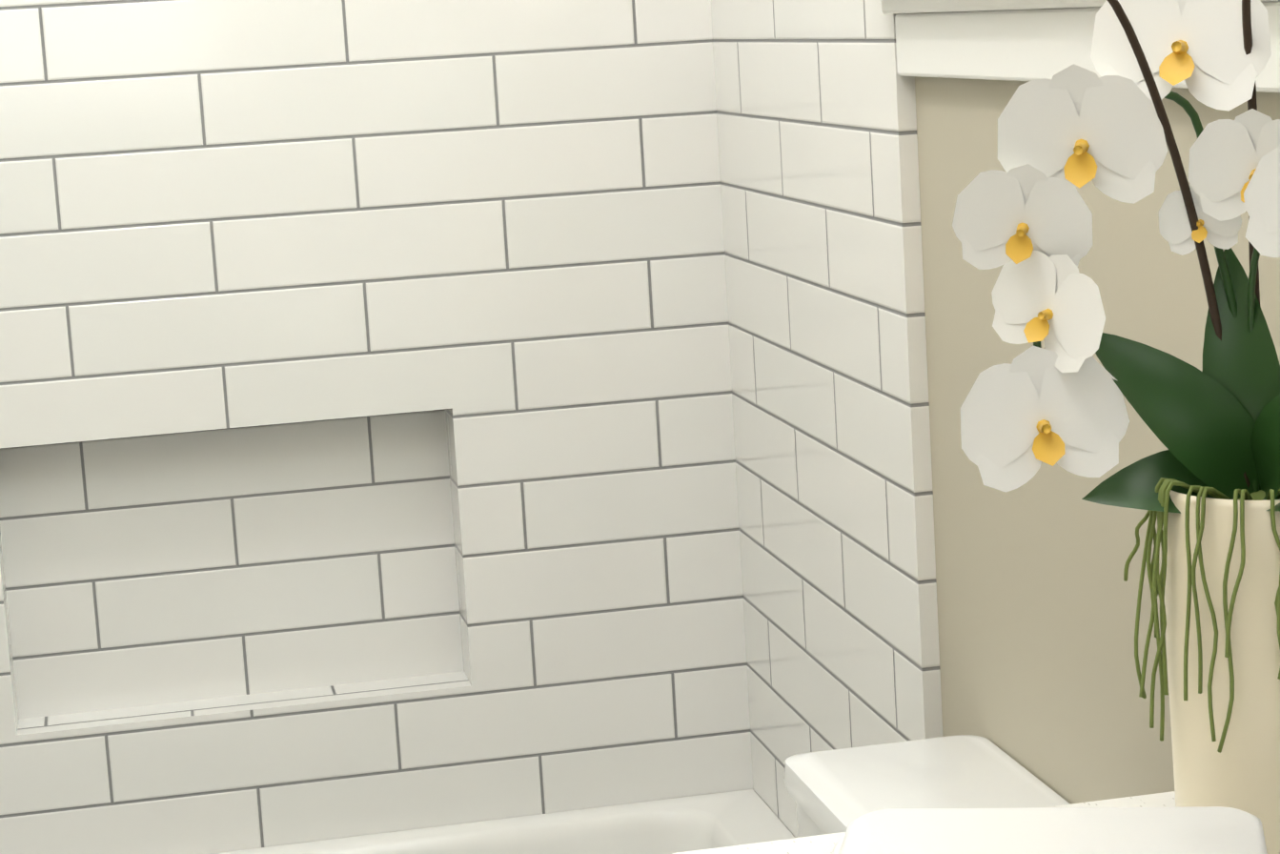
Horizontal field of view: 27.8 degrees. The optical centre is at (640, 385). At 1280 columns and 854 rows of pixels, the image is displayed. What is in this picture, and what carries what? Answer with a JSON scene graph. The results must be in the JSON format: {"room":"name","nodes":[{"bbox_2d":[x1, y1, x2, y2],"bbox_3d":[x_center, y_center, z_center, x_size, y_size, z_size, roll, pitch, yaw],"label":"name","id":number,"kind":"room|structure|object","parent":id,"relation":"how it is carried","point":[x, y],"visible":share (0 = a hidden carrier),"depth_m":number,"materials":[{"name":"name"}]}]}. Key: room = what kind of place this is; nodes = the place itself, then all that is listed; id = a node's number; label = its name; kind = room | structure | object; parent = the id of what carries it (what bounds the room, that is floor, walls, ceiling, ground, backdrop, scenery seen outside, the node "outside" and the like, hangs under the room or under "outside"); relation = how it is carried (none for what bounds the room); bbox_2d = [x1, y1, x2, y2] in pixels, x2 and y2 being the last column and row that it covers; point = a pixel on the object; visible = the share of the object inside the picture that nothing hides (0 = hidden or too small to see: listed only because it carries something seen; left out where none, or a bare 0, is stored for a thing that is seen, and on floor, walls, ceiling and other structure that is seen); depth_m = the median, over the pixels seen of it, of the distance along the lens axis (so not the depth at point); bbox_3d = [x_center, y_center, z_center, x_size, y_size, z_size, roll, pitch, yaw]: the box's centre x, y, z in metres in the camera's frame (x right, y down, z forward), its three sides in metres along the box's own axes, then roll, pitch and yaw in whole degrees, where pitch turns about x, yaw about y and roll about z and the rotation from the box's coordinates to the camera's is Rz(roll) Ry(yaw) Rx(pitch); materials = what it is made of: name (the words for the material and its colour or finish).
{"room":"bathroom","nodes":[
{"label":"bathroom","id":0,"kind":"room"},
{"bbox_2d":[0,0,752,853],"bbox_3d":[-0.607,-0.305,3.734,1.832,2.830,0.140,-5,8,-11],"label":"wall","id":1,"kind":"structure","parent":0,"point":[366,440],"depth_m":3.78,"materials":[{"name":"tile"}]},
{"bbox_2d":[914,76,1279,804],"bbox_3d":[0.658,-0.085,1.719,0.170,2.830,4.540,-5,8,-11],"label":"wall","id":2,"kind":"structure","parent":0,"point":[1037,599],"depth_m":2.64,"materials":[{"name":"beige paint"}]},
{"bbox_2d":[711,0,942,837],"bbox_3d":[0.216,-0.301,3.374,0.022,2.830,0.894,-5,8,-11],"label":"wall tile","id":3,"kind":"structure","parent":2,"relation":"attached to","point":[818,145],"depth_m":3.33,"materials":[{"name":"white tile"}]},
{"bbox_2d":[881,0,1279,92],"bbox_3d":[0.405,-0.350,2.433,0.107,0.127,1.042,-5,8,-11],"label":"trim","id":4,"kind":"structure","parent":2,"relation":"attached to","point":[1019,40],"depth_m":2.56,"materials":[{"name":"white"}]},
{"bbox_3d":[-0.070,1.414,1.768,1.832,0.060,4.540,-5,8,-11],"label":"floor","id":5,"kind":"structure","parent":0,"visible":0},
{"bbox_2d":[211,789,794,853],"bbox_3d":[-0.478,0.944,3.454,1.516,0.430,0.779,-5,8,-11],"label":"bathtub","id":6,"kind":"object","parent":5,"relation":"on","point":[702,822],"visible":1,"depth_m":3.84,"materials":[{"name":"white ceramic"}]},
{"bbox_2d":[670,791,1175,853],"bbox_3d":[0.496,0.928,0.875,0.642,1.090,2.498,-5,8,-11],"label":"bathroom vanity","id":7,"kind":"object","parent":5,"relation":"on","point":[824,843],"depth_m":1.99,"materials":[{"name":"white stone"}]},
{"bbox_2d":[832,806,1267,853],"bbox_3d":[0.269,0.347,1.722,0.304,0.070,0.236,-2,8,11],"label":"sink","id":8,"kind":"object","parent":7,"relation":"on","point":[1138,830],"visible":1,"depth_m":1.77,"materials":[{"name":"white ceramic"}]},
{"bbox_2d":[952,0,1279,853],"bbox_3d":[0.390,-0.058,1.748,0.301,0.848,0.350,-5,8,-11],"label":"potted orchid","id":9,"kind":"object","parent":7,"relation":"on","point":[1204,488],"visible":0.98,"depth_m":1.84,"materials":[{"name":"white plant"}]},
{"bbox_2d":[783,734,1070,837],"bbox_3d":[0.087,0.842,2.641,0.751,0.800,0.488,-5,8,-11],"label":"toilet","id":10,"kind":"object","parent":5,"relation":"on","point":[834,791],"visible":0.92,"depth_m":2.73,"materials":[{"name":"white ceramic"}]}
]}

